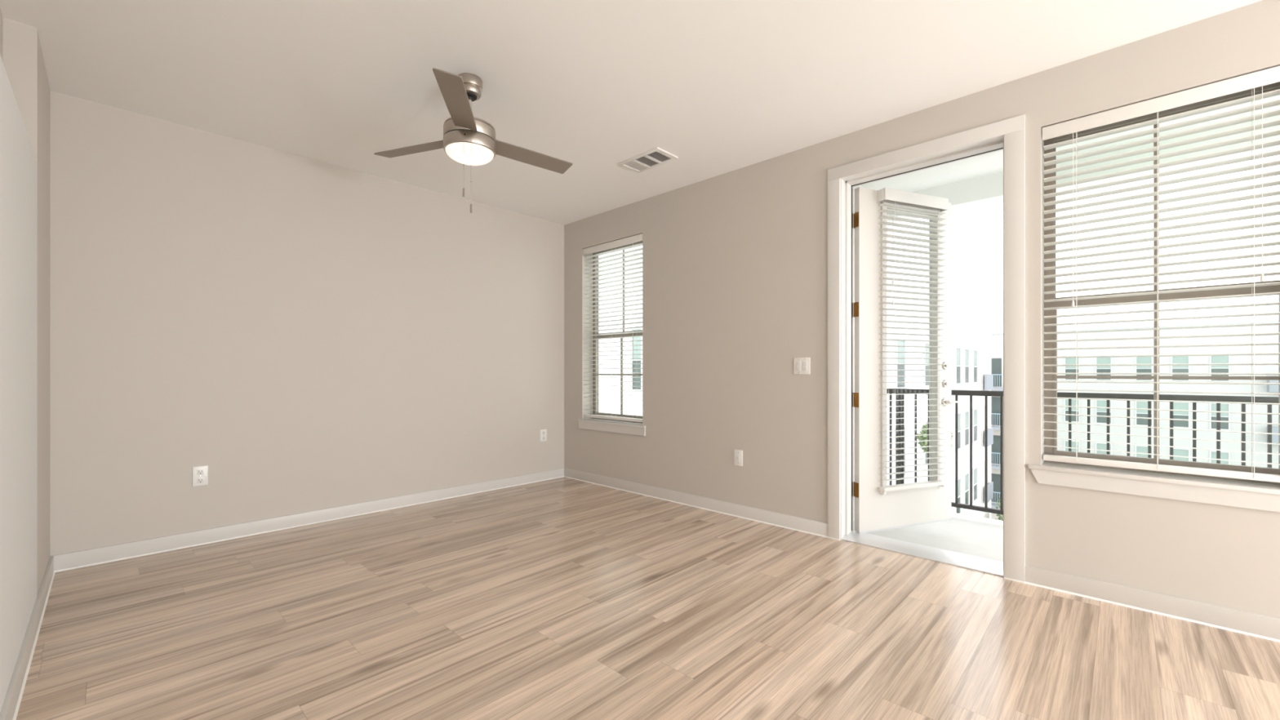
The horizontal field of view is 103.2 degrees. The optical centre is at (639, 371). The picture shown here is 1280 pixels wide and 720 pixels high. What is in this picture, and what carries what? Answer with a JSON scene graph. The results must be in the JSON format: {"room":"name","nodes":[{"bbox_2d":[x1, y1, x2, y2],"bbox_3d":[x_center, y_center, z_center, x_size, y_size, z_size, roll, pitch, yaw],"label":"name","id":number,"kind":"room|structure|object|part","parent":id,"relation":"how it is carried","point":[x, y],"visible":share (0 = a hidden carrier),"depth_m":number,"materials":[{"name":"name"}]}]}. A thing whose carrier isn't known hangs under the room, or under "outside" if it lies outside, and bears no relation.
{"room":"empty living room","nodes":[
{"label":"empty living room","id":0,"kind":"room"},
{"bbox_2d":[0,8,49,712],"bbox_3d":[0.672,-0.230,-1.167,11.416,2.740,0.300,0,0,44],"label":"wall","id":1,"kind":"structure","parent":0,"point":[18,162],"depth_m":2.03,"materials":[{"name":"white paint"}]},
{"bbox_2d":[0,555,55,719],"bbox_3d":[0.788,1.093,-1.056,11.402,0.094,0.020,0,0,44],"label":"baseboard","id":2,"kind":"structure","parent":1,"relation":"attached to","point":[11,706],"depth_m":1.96,"materials":[{"name":"white paint"}]},
{"bbox_2d":[49,90,564,555],"bbox_3d":[-2.266,-0.230,4.167,0.200,2.740,3.959,0,0,44],"label":"wall","id":3,"kind":"structure","parent":0,"point":[313,335],"depth_m":3.60,"materials":[{"name":"beige paint"}]},
{"bbox_2d":[192,465,208,486],"bbox_3d":[-2.903,0.688,3.348,0.009,0.128,0.078,0,0,44],"label":"wall outlet","id":4,"kind":"object","parent":3,"relation":"attached to","point":[200,473],"visible":1,"depth_m":3.35,"materials":[{"name":"white plastic"}]},
{"bbox_2d":[196,477,204,483],"bbox_3d":[-2.901,0.716,3.346,0.003,0.035,0.034,0,0,44],"label":"socket","id":5,"kind":"object","parent":4,"relation":"attached to","point":[199,480],"depth_m":3.35,"materials":[{"name":"white plastic"}]},
{"bbox_2d":[196,468,204,475],"bbox_3d":[-2.901,0.660,3.346,0.003,0.035,0.034,0,0,44],"label":"socket","id":6,"kind":"object","parent":4,"relation":"attached to","point":[199,471],"depth_m":3.35,"materials":[{"name":"white plastic"}]},
{"bbox_2d":[49,467,564,572],"bbox_3d":[-2.083,1.093,4.199,0.020,0.094,3.659,0,0,44],"label":"baseboard","id":7,"kind":"structure","parent":3,"relation":"attached to","point":[68,561],"depth_m":3.61,"materials":[{"name":"white paint"}]},
{"bbox_2d":[540,429,546,441],"bbox_3d":[-1.013,0.668,5.327,0.009,0.126,0.080,0,0,44],"label":"wall outlet","id":8,"kind":"object","parent":3,"relation":"attached to","point":[543,432],"visible":1,"depth_m":5.32,"materials":[{"name":"white plastic"}]},
{"bbox_2d":[0,0,1262,225],"bbox_3d":[1.987,-1.675,0.211,11.816,0.150,4.209,0,0,44],"label":"ceiling","id":9,"kind":"structure","parent":0,"point":[719,86],"depth_m":2.65,"materials":[{"name":"paint"}]},
{"bbox_2d":[373,67,573,213],"bbox_3d":[-0.879,-1.215,2.875,1.136,0.770,1.047,0,0,44],"label":"ceiling fan","id":10,"kind":"object","parent":9,"relation":"hanging from","point":[468,140],"visible":1,"depth_m":2.71,"materials":[{"name":"silver metal"}]},
{"bbox_3d":[-1.277,-1.275,2.902,0.523,0.032,0.120,0,0,20],"label":"fan blade","id":11,"kind":"part","parent":10,"relation":"part of","materials":[{"name":"brown wood"}]},
{"bbox_3d":[-0.868,-1.275,2.417,0.120,0.032,0.523,0,0,-10],"label":"fan blade","id":12,"kind":"part","parent":10,"relation":"part of","materials":[{"name":"brown wood"}]},
{"bbox_3d":[-0.932,-1.177,2.778,0.251,0.052,0.251,0,0,44],"label":"lamp shade","id":13,"kind":"part","parent":10,"relation":"part of","materials":[{"name":"white glass"}]},
{"bbox_3d":[-0.652,-1.275,3.015,0.523,0.032,0.120,0,0,-40],"label":"fan blade","id":14,"kind":"part","parent":10,"relation":"part of","materials":[{"name":"brown wood"}]},
{"bbox_2d":[618,146,678,173],"bbox_3d":[0.059,-1.594,3.832,0.402,0.011,0.232,0,0,44],"label":"ceiling vent","id":15,"kind":"object","parent":9,"relation":"in","point":[656,157],"visible":1,"depth_m":3.81,"materials":[{"name":"white metal"}]},
{"bbox_2d":[16,476,1279,719],"bbox_3d":[1.987,1.200,0.211,11.816,0.120,4.209,0,0,44],"label":"floor","id":16,"kind":"structure","parent":0,"point":[560,598],"depth_m":2.22,"materials":[{"name":"brown wood"}]},
{"bbox_2d":[853,185,888,521],"bbox_3d":[1.759,-0.173,4.355,0.230,2.827,1.471,0,0,44],"label":"wall","id":17,"kind":"structure","parent":0,"point":[858,186],"depth_m":4.21,"materials":[{"name":"white paint"}]},
{"bbox_2d":[564,0,1279,618],"bbox_3d":[3.299,-0.230,1.730,11.616,2.740,0.200,0,0,44],"label":"wall","id":18,"kind":"structure","parent":0,"point":[735,263],"depth_m":3.62,"materials":[{"name":"beige paint"}]},
{"bbox_2d":[577,240,645,435],"bbox_3d":[-0.234,-0.351,5.081,0.967,1.886,0.217,0,0,44],"label":"window","id":19,"kind":"structure","parent":18,"relation":"in","point":[634,428],"depth_m":5.16,"materials":[{"name":"white plastic"}]},
{"bbox_2d":[582,233,642,422],"bbox_3d":[-0.267,-0.408,5.042,0.862,1.760,0.067,0,0,44],"label":"window blind","id":20,"kind":"object","parent":19,"relation":"attached to","point":[636,238],"visible":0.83,"depth_m":5.03,"materials":[{"name":"white plastic"}]},
{"bbox_3d":[-0.263,0.459,5.045,0.854,0.027,0.052,0,0,44],"label":"rail","id":21,"kind":"part","parent":20,"relation":"part of","materials":[{"name":"white plastic"}]},
{"bbox_3d":[-0.174,-0.397,5.139,0.870,1.794,0.050,0,0,44],"label":"frame","id":22,"kind":"part","parent":19,"relation":"part of","materials":[{"name":"white plastic"}]},
{"bbox_3d":[-0.184,0.031,5.128,0.786,0.849,0.028,0,0,44],"label":"sash","id":23,"kind":"part","parent":19,"relation":"part of","materials":[{"name":"clear glass"}]},
{"bbox_3d":[-0.166,-0.806,5.147,0.786,0.892,0.018,0,0,44],"label":"sash","id":24,"kind":"part","parent":19,"relation":"part of","materials":[{"name":"white plastic"}]},
{"bbox_2d":[564,467,827,537],"bbox_3d":[0.235,1.093,4.502,2.928,0.094,0.020,0,0,44],"label":"baseboard","id":25,"kind":"structure","parent":18,"relation":"attached to","point":[796,523],"depth_m":4.16,"materials":[{"name":"white paint"}]},
{"bbox_2d":[733,449,742,466],"bbox_3d":[0.774,0.677,3.994,0.076,0.124,0.010,0,0,44],"label":"wall jack","id":26,"kind":"object","parent":18,"relation":"attached to","point":[738,454],"visible":1,"depth_m":3.99,"materials":[{"name":"white plastic"}]},
{"bbox_2d":[793,357,810,373],"bbox_3d":[1.157,-0.042,3.628,0.124,0.118,0.010,0,0,44],"label":"light switch","id":27,"kind":"object","parent":18,"relation":"attached to","point":[801,365],"visible":1,"depth_m":3.63,"materials":[{"name":"white plastic"}]},
{"bbox_2d":[796,361,800,370],"bbox_3d":[1.139,-0.042,3.642,0.033,0.066,0.004,0,0,44],"label":"rocker switch","id":28,"kind":"object","parent":27,"relation":"attached to","point":[798,363],"depth_m":3.64,"materials":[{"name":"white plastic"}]},
{"bbox_2d":[802,361,806,370],"bbox_3d":[1.172,-0.042,3.610,0.033,0.066,0.004,0,0,44],"label":"rocker switch","id":29,"kind":"object","parent":27,"relation":"attached to","point":[804,363],"depth_m":3.61,"materials":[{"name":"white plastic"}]},
{"bbox_2d":[840,135,1004,577],"bbox_3d":[2.047,-0.095,3.499,0.944,2.470,1.031,0,0,44],"label":"door","id":30,"kind":"structure","parent":18,"relation":"in","point":[874,511],"depth_m":3.56,"materials":[{"name":"white paint"}]},
{"bbox_3d":[1.980,-0.170,3.737,0.590,2.090,0.072,0,0,-22],"label":"glazing frame","id":31,"kind":"part","parent":30,"relation":"part of","materials":[{"name":"white paint"}]},
{"bbox_2d":[877,187,948,493],"bbox_3d":[1.986,-0.214,3.676,0.627,2.140,0.072,0,0,-22],"label":"window blind","id":32,"kind":"object","parent":30,"relation":"attached to","point":[885,193],"visible":1,"depth_m":3.66,"materials":[{"name":"white plastic"}]},
{"bbox_3d":[1.787,-0.202,3.600,0.002,2.064,0.056,0,0,-22],"label":"ladder cord","id":33,"kind":"part","parent":32,"relation":"part of","materials":[{"name":"white fabric"}]},
{"bbox_3d":[1.985,0.827,3.679,0.619,0.027,0.052,0,0,-22],"label":"rail","id":34,"kind":"part","parent":32,"relation":"part of","materials":[{"name":"white plastic"}]},
{"bbox_3d":[2.195,-0.202,3.762,0.002,2.064,0.056,0,0,-22],"label":"ladder cord","id":35,"kind":"part","parent":32,"relation":"part of","materials":[{"name":"white fabric"}]},
{"bbox_3d":[2.369,0.228,3.816,0.117,0.017,0.020,0,0,-21],"label":"lever handle","id":36,"kind":"part","parent":30,"relation":"part of","materials":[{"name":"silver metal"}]},
{"bbox_2d":[826,114,1025,583],"bbox_3d":[1.687,-0.125,3.115,1.087,2.530,0.022,0,0,44],"label":"door frame","id":37,"kind":"structure","parent":18,"relation":"attached to","point":[1013,129],"depth_m":2.79,"materials":[{"name":"white paint"}]},
{"bbox_2d":[1024,564,1279,642],"bbox_3d":[4.753,1.093,0.190,7.387,0.094,0.020,0,0,44],"label":"baseboard","id":38,"kind":"structure","parent":18,"relation":"attached to","point":[1265,627],"depth_m":2.38,"materials":[{"name":"white paint"}]},
{"bbox_2d":[1028,81,1279,511],"bbox_3d":[2.508,-0.357,2.464,0.968,1.898,0.217,0,0,44],"label":"window","id":39,"kind":"structure","parent":18,"relation":"in","point":[1235,492],"depth_m":2.50,"materials":[{"name":"white plastic"}]},
{"bbox_2d":[1042,66,1279,482],"bbox_3d":[2.475,-0.414,2.425,0.864,1.772,0.067,0,0,44],"label":"window blind","id":40,"kind":"object","parent":39,"relation":"attached to","point":[1272,75],"visible":1,"depth_m":2.40,"materials":[{"name":"white plastic"}]},
{"bbox_3d":[2.235,-0.799,2.617,0.002,0.869,0.002,0,0,29],"label":"lift cord","id":41,"kind":"part","parent":40,"relation":"part of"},
{"bbox_3d":[2.266,-0.394,2.631,0.002,1.712,0.056,0,0,44],"label":"ladder cord","id":42,"kind":"part","parent":40,"relation":"part of","materials":[{"name":"white fabric"}]},
{"bbox_3d":[2.479,-0.394,2.428,0.002,1.712,0.056,0,0,44],"label":"ladder cord","id":43,"kind":"part","parent":40,"relation":"part of","materials":[{"name":"white fabric"}]},
{"bbox_3d":[2.479,0.459,2.428,0.856,0.027,0.052,0,0,44],"label":"rail","id":44,"kind":"part","parent":40,"relation":"part of","materials":[{"name":"white plastic"}]},
{"bbox_3d":[2.691,-0.394,2.226,0.002,1.712,0.056,0,0,44],"label":"ladder cord","id":45,"kind":"part","parent":40,"relation":"part of","materials":[{"name":"white fabric"}]},
{"bbox_3d":[2.685,-0.827,2.188,0.002,0.814,0.002,0,0,29],"label":"lift cord","id":46,"kind":"part","parent":40,"relation":"part of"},
{"bbox_3d":[2.557,0.031,2.511,0.788,0.849,0.028,0,0,44],"label":"sash","id":47,"kind":"part","parent":39,"relation":"part of","materials":[{"name":"clear glass"}]},
{"bbox_3d":[2.576,-0.812,2.530,0.788,0.904,0.018,0,0,44],"label":"sash","id":48,"kind":"part","parent":39,"relation":"part of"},
{"bbox_2d":[853,511,1003,562],"bbox_3d":[2.865,1.340,3.327,3.250,0.200,1.511,0,0,44],"label":"balcony slab","id":49,"kind":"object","parent":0,"point":[973,535],"depth_m":3.85,"materials":[{"name":"concrete"}]},
{"bbox_2d":[886,388,1278,515],"bbox_3d":[3.373,0.698,3.693,3.020,1.085,0.050,0,0,44],"label":"balcony railing","id":50,"kind":"object","parent":49,"relation":"on","point":[964,393],"visible":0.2,"depth_m":4.10,"materials":[{"name":"black metal"}]},
{"bbox_3d":[2.375,0.718,4.646,0.044,1.045,0.044,0,0,44],"label":"post","id":51,"kind":"part","parent":50,"relation":"part of","materials":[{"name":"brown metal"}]},
{"bbox_3d":[3.373,1.137,3.693,3.020,0.034,0.040,0,0,44],"label":"rail","id":52,"kind":"part","parent":50,"relation":"part of","materials":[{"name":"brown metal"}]},
{"bbox_3d":[3.373,0.178,3.693,3.020,0.045,0.050,0,0,44],"label":"rail","id":53,"kind":"part","parent":50,"relation":"part of","materials":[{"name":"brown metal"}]},
{"bbox_2d":[861,94,1279,191],"bbox_3d":[2.851,-1.698,3.312,3.250,0.223,1.471,0,0,44],"label":"ceiling","id":54,"kind":"structure","parent":0,"point":[990,163],"depth_m":3.87,"materials":[{"name":"white paint"}]},
{"bbox_2d":[886,115,1279,222],"bbox_3d":[3.373,-1.493,3.693,3.020,0.187,0.200,0,0,44],"label":"beam","id":55,"kind":"structure","parent":54,"relation":"attached to","point":[985,190],"depth_m":3.60,"materials":[{"name":"white paint"}]},
{"label":"outside","id":56,"kind":"structure","parent":0,"visible":0},
{"bbox_3d":[32.901,12.290,34.468,120.000,0.300,84.700,0,0,44],"label":"ground","id":57,"kind":"structure","parent":56,"visible":0},
{"bbox_2d":[599,250,993,518],"bbox_3d":[6.538,4.505,25.279,14.550,15.270,26.900,0,0,44],"label":"apartment building","id":58,"kind":"structure","parent":57,"relation":"on","point":[971,331],"depth_m":19.62,"materials":[{"name":"white"}]},
{"bbox_3d":[-0.063,-0.713,13.041,0.320,0.754,0.020,0,0,44],"label":"pane","id":59,"kind":"part","parent":58,"relation":"part of","materials":[{"name":"teal glass"}]},
{"bbox_3d":[-0.063,0.082,13.041,0.320,0.736,0.020,0,0,44],"label":"pane","id":60,"kind":"part","parent":58,"relation":"part of","materials":[{"name":"glass"}]},
{"bbox_3d":[9.141,-0.704,17.817,0.020,0.811,0.860,0,0,44],"label":"pane","id":61,"kind":"part","parent":58,"relation":"part of","materials":[{"name":"teal glass"}]},
{"bbox_3d":[9.141,0.146,17.817,0.020,0.789,0.860,0,0,44],"label":"pane","id":62,"kind":"part","parent":58,"relation":"part of","materials":[{"name":"glass"}]},
{"bbox_3d":[11.489,-0.704,20.277,0.020,0.811,0.860,0,0,44],"label":"pane","id":63,"kind":"part","parent":58,"relation":"part of","materials":[{"name":"teal glass"}]},
{"bbox_3d":[11.489,0.146,20.277,0.020,0.789,0.860,0,0,44],"label":"pane","id":64,"kind":"part","parent":58,"relation":"part of","materials":[{"name":"grey glass"}]},
{"bbox_3d":[15.010,-0.704,23.966,0.020,0.811,0.860,0,0,44],"label":"pane","id":65,"kind":"part","parent":58,"relation":"part of","materials":[{"name":"teal glass"}]},
{"bbox_3d":[15.010,0.146,23.966,0.020,0.789,0.860,0,0,44],"label":"pane","id":66,"kind":"part","parent":58,"relation":"part of","materials":[{"name":"glass"}]},
{"bbox_3d":[15.010,6.346,23.966,0.020,0.789,0.860,0,0,44],"label":"pane","id":67,"kind":"part","parent":58,"relation":"part of","materials":[{"name":"glass"}]},
{"bbox_3d":[15.010,2.396,23.966,0.020,0.811,0.860,0,0,44],"label":"pane","id":68,"kind":"part","parent":58,"relation":"part of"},
{"bbox_3d":[15.010,3.246,23.966,0.020,0.789,0.860,0,0,44],"label":"pane","id":69,"kind":"part","parent":58,"relation":"part of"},
{"bbox_3d":[15.010,5.496,23.966,0.020,0.811,0.860,0,0,44],"label":"pane","id":70,"kind":"part","parent":58,"relation":"part of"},
{"bbox_3d":[16.253,-0.704,25.268,0.020,0.811,0.860,0,0,44],"label":"pane","id":71,"kind":"part","parent":58,"relation":"part of","materials":[{"name":"glass"}]},
{"bbox_3d":[16.253,0.146,25.268,0.020,0.789,0.860,0,0,44],"label":"pane","id":72,"kind":"part","parent":58,"relation":"part of","materials":[{"name":"glass"}]},
{"bbox_3d":[16.253,2.396,25.268,0.020,0.811,0.860,0,0,44],"label":"pane","id":73,"kind":"part","parent":58,"relation":"part of","materials":[{"name":"grey glass"}]},
{"bbox_3d":[16.253,3.246,25.268,0.020,0.789,0.860,0,0,44],"label":"pane","id":74,"kind":"part","parent":58,"relation":"part of","materials":[{"name":"glass"}]},
{"bbox_3d":[16.253,5.496,25.268,0.020,0.811,0.860,0,0,44],"label":"pane","id":75,"kind":"part","parent":58,"relation":"part of","materials":[{"name":"glass"}]},
{"bbox_3d":[16.253,6.346,25.268,0.020,0.789,0.860,0,0,44],"label":"pane","id":76,"kind":"part","parent":58,"relation":"part of","materials":[{"name":"grey glass"}]},
{"bbox_3d":[17.634,-0.704,26.714,0.020,0.811,0.860,0,0,44],"label":"pane","id":77,"kind":"part","parent":58,"relation":"part of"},
{"bbox_3d":[17.634,0.146,26.714,0.020,0.789,0.860,0,0,44],"label":"pane","id":78,"kind":"part","parent":58,"relation":"part of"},
{"bbox_3d":[17.634,2.396,26.714,0.020,0.811,0.860,0,0,44],"label":"pane","id":79,"kind":"part","parent":58,"relation":"part of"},
{"bbox_3d":[17.634,3.246,26.714,0.020,0.789,0.860,0,0,44],"label":"pane","id":80,"kind":"part","parent":58,"relation":"part of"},
{"bbox_3d":[17.634,5.496,26.714,0.020,0.811,0.860,0,0,44],"label":"pane","id":81,"kind":"part","parent":58,"relation":"part of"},
{"bbox_3d":[17.634,6.346,26.714,0.020,0.789,0.860,0,0,44],"label":"pane","id":82,"kind":"part","parent":58,"relation":"part of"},
{"bbox_2d":[916,424,953,454],"bbox_3d":[8.629,6.777,14.848,1.008,10.726,0.966,0,0,44],"label":"tree","id":83,"kind":"object","parent":57,"relation":"on","point":[924,426],"visible":0.14,"depth_m":14.82,"materials":[{"name":"green plant"}]},
{"bbox_2d":[995,497,1003,520],"bbox_3d":[20.843,9.337,27.773,2.455,5.607,2.444,0,0,44],"label":"tree","id":84,"kind":"object","parent":57,"relation":"on","point":[1001,517],"visible":0.02,"depth_m":28.36,"materials":[{"name":"green plant"}]},
{"bbox_2d":[991,321,1278,519],"bbox_3d":[42.367,4.575,34.971,39.000,15.130,14.900,0,0,44],"label":"apartment building","id":85,"kind":"structure","parent":57,"relation":"on","point":[997,340],"depth_m":33.28,"materials":[{"name":"white paint"}]},
{"bbox_3d":[27.645,3.060,39.969,1.400,2.200,0.080,0,0,44],"label":"balcony door","id":86,"kind":"part","parent":85,"relation":"part of","materials":[{"name":"glass"}]},
{"bbox_3d":[27.645,6.080,39.969,1.400,2.200,0.080,0,0,44],"label":"balcony door","id":87,"kind":"part","parent":85,"relation":"part of","materials":[{"name":"grey glass"}]},
{"bbox_3d":[27.645,9.100,39.969,1.400,2.200,0.080,0,0,44],"label":"balcony door","id":88,"kind":"part","parent":85,"relation":"part of","materials":[{"name":"grey glass"}]},
{"bbox_3d":[26.933,3.735,39.439,3.720,1.050,0.050,0,0,44],"label":"balcony railing","id":89,"kind":"part","parent":85,"relation":"part of","materials":[{"name":"white metal"}]},
{"bbox_3d":[26.933,6.755,39.439,3.720,1.050,0.050,0,0,44],"label":"balcony railing","id":90,"kind":"part","parent":85,"relation":"part of","materials":[{"name":"white metal"}]},
{"bbox_3d":[27.645,0.040,39.969,1.400,2.200,0.080,0,0,44],"label":"balcony door","id":91,"kind":"part","parent":85,"relation":"part of","materials":[{"name":"grey glass"}]},
{"bbox_3d":[26.933,0.715,39.439,3.720,1.050,0.050,0,0,44],"label":"balcony railing","id":92,"kind":"part","parent":85,"relation":"part of","materials":[{"name":"white metal"}]},
{"bbox_3d":[31.169,-0.635,36.592,0.720,0.769,0.020,0,0,44],"label":"pane","id":93,"kind":"part","parent":85,"relation":"part of","materials":[{"name":"teal glass"}]},
{"bbox_3d":[31.169,0.175,36.592,0.720,0.751,0.020,0,0,44],"label":"pane","id":94,"kind":"part","parent":85,"relation":"part of","materials":[{"name":"glass"}]},
{"bbox_3d":[31.169,2.385,36.592,0.720,0.769,0.020,0,0,44],"label":"pane","id":95,"kind":"part","parent":85,"relation":"part of","materials":[{"name":"glass"}]},
{"bbox_3d":[31.169,3.195,36.592,0.720,0.751,0.020,0,0,44],"label":"pane","id":96,"kind":"part","parent":85,"relation":"part of","materials":[{"name":"glass"}]},
{"bbox_3d":[31.169,5.405,36.592,0.720,0.769,0.020,0,0,44],"label":"pane","id":97,"kind":"part","parent":85,"relation":"part of","materials":[{"name":"teal glass"}]},
{"bbox_3d":[32.391,-0.635,35.425,0.720,0.769,0.020,0,0,44],"label":"pane","id":98,"kind":"part","parent":85,"relation":"part of","materials":[{"name":"teal glass"}]},
{"bbox_3d":[32.391,0.175,35.425,0.720,0.751,0.020,0,0,44],"label":"pane","id":99,"kind":"part","parent":85,"relation":"part of","materials":[{"name":"glass"}]},
{"bbox_3d":[32.391,2.385,35.425,0.720,0.769,0.020,0,0,44],"label":"pane","id":100,"kind":"part","parent":85,"relation":"part of","materials":[{"name":"teal glass"}]},
{"bbox_3d":[32.391,3.195,35.425,0.720,0.751,0.020,0,0,44],"label":"pane","id":101,"kind":"part","parent":85,"relation":"part of","materials":[{"name":"glass"}]},
{"bbox_3d":[32.391,5.405,35.425,0.720,0.769,0.020,0,0,44],"label":"pane","id":102,"kind":"part","parent":85,"relation":"part of","materials":[{"name":"teal glass"}]},
{"bbox_3d":[33.838,-0.635,34.044,0.720,0.769,0.020,0,0,44],"label":"pane","id":103,"kind":"part","parent":85,"relation":"part of","materials":[{"name":"teal glass"}]},
{"bbox_3d":[33.838,0.175,34.044,0.720,0.751,0.020,0,0,44],"label":"pane","id":104,"kind":"part","parent":85,"relation":"part of","materials":[{"name":"glass"}]},
{"bbox_3d":[33.838,2.385,34.044,0.720,0.769,0.020,0,0,44],"label":"pane","id":105,"kind":"part","parent":85,"relation":"part of","materials":[{"name":"glass"}]},
{"bbox_3d":[33.838,3.195,34.044,0.720,0.751,0.020,0,0,44],"label":"pane","id":106,"kind":"part","parent":85,"relation":"part of","materials":[{"name":"glass"}]},
{"bbox_3d":[33.838,5.405,34.044,0.720,0.769,0.020,0,0,44],"label":"pane","id":107,"kind":"part","parent":85,"relation":"part of","materials":[{"name":"teal glass"}]},
{"bbox_3d":[35.046,-0.635,32.891,0.720,0.769,0.020,0,0,44],"label":"pane","id":108,"kind":"part","parent":85,"relation":"part of","materials":[{"name":"teal glass"}]},
{"bbox_3d":[35.046,0.175,32.891,0.720,0.751,0.020,0,0,44],"label":"pane","id":109,"kind":"part","parent":85,"relation":"part of","materials":[{"name":"glass"}]},
{"bbox_3d":[35.046,2.385,32.891,0.720,0.769,0.020,0,0,44],"label":"pane","id":110,"kind":"part","parent":85,"relation":"part of","materials":[{"name":"teal glass"}]},
{"bbox_3d":[35.046,3.195,32.891,0.720,0.751,0.020,0,0,44],"label":"pane","id":111,"kind":"part","parent":85,"relation":"part of","materials":[{"name":"glass"}]},
{"bbox_3d":[35.046,5.405,32.891,0.720,0.769,0.020,0,0,44],"label":"pane","id":112,"kind":"part","parent":85,"relation":"part of","materials":[{"name":"teal glass"}]},
{"bbox_3d":[36.268,-0.635,31.724,0.720,0.769,0.020,0,0,44],"label":"pane","id":113,"kind":"part","parent":85,"relation":"part of","materials":[{"name":"teal glass"}]},
{"bbox_3d":[36.268,0.175,31.724,0.720,0.751,0.020,0,0,44],"label":"pane","id":114,"kind":"part","parent":85,"relation":"part of","materials":[{"name":"glass"}]},
{"bbox_3d":[36.268,2.385,31.724,0.720,0.769,0.020,0,0,44],"label":"pane","id":115,"kind":"part","parent":85,"relation":"part of","materials":[{"name":"teal glass"}]},
{"bbox_3d":[36.268,3.195,31.724,0.720,0.751,0.020,0,0,44],"label":"pane","id":116,"kind":"part","parent":85,"relation":"part of","materials":[{"name":"glass"}]},
{"bbox_3d":[36.268,5.405,31.724,0.720,0.769,0.020,0,0,44],"label":"pane","id":117,"kind":"part","parent":85,"relation":"part of","materials":[{"name":"teal glass"}]}
]}

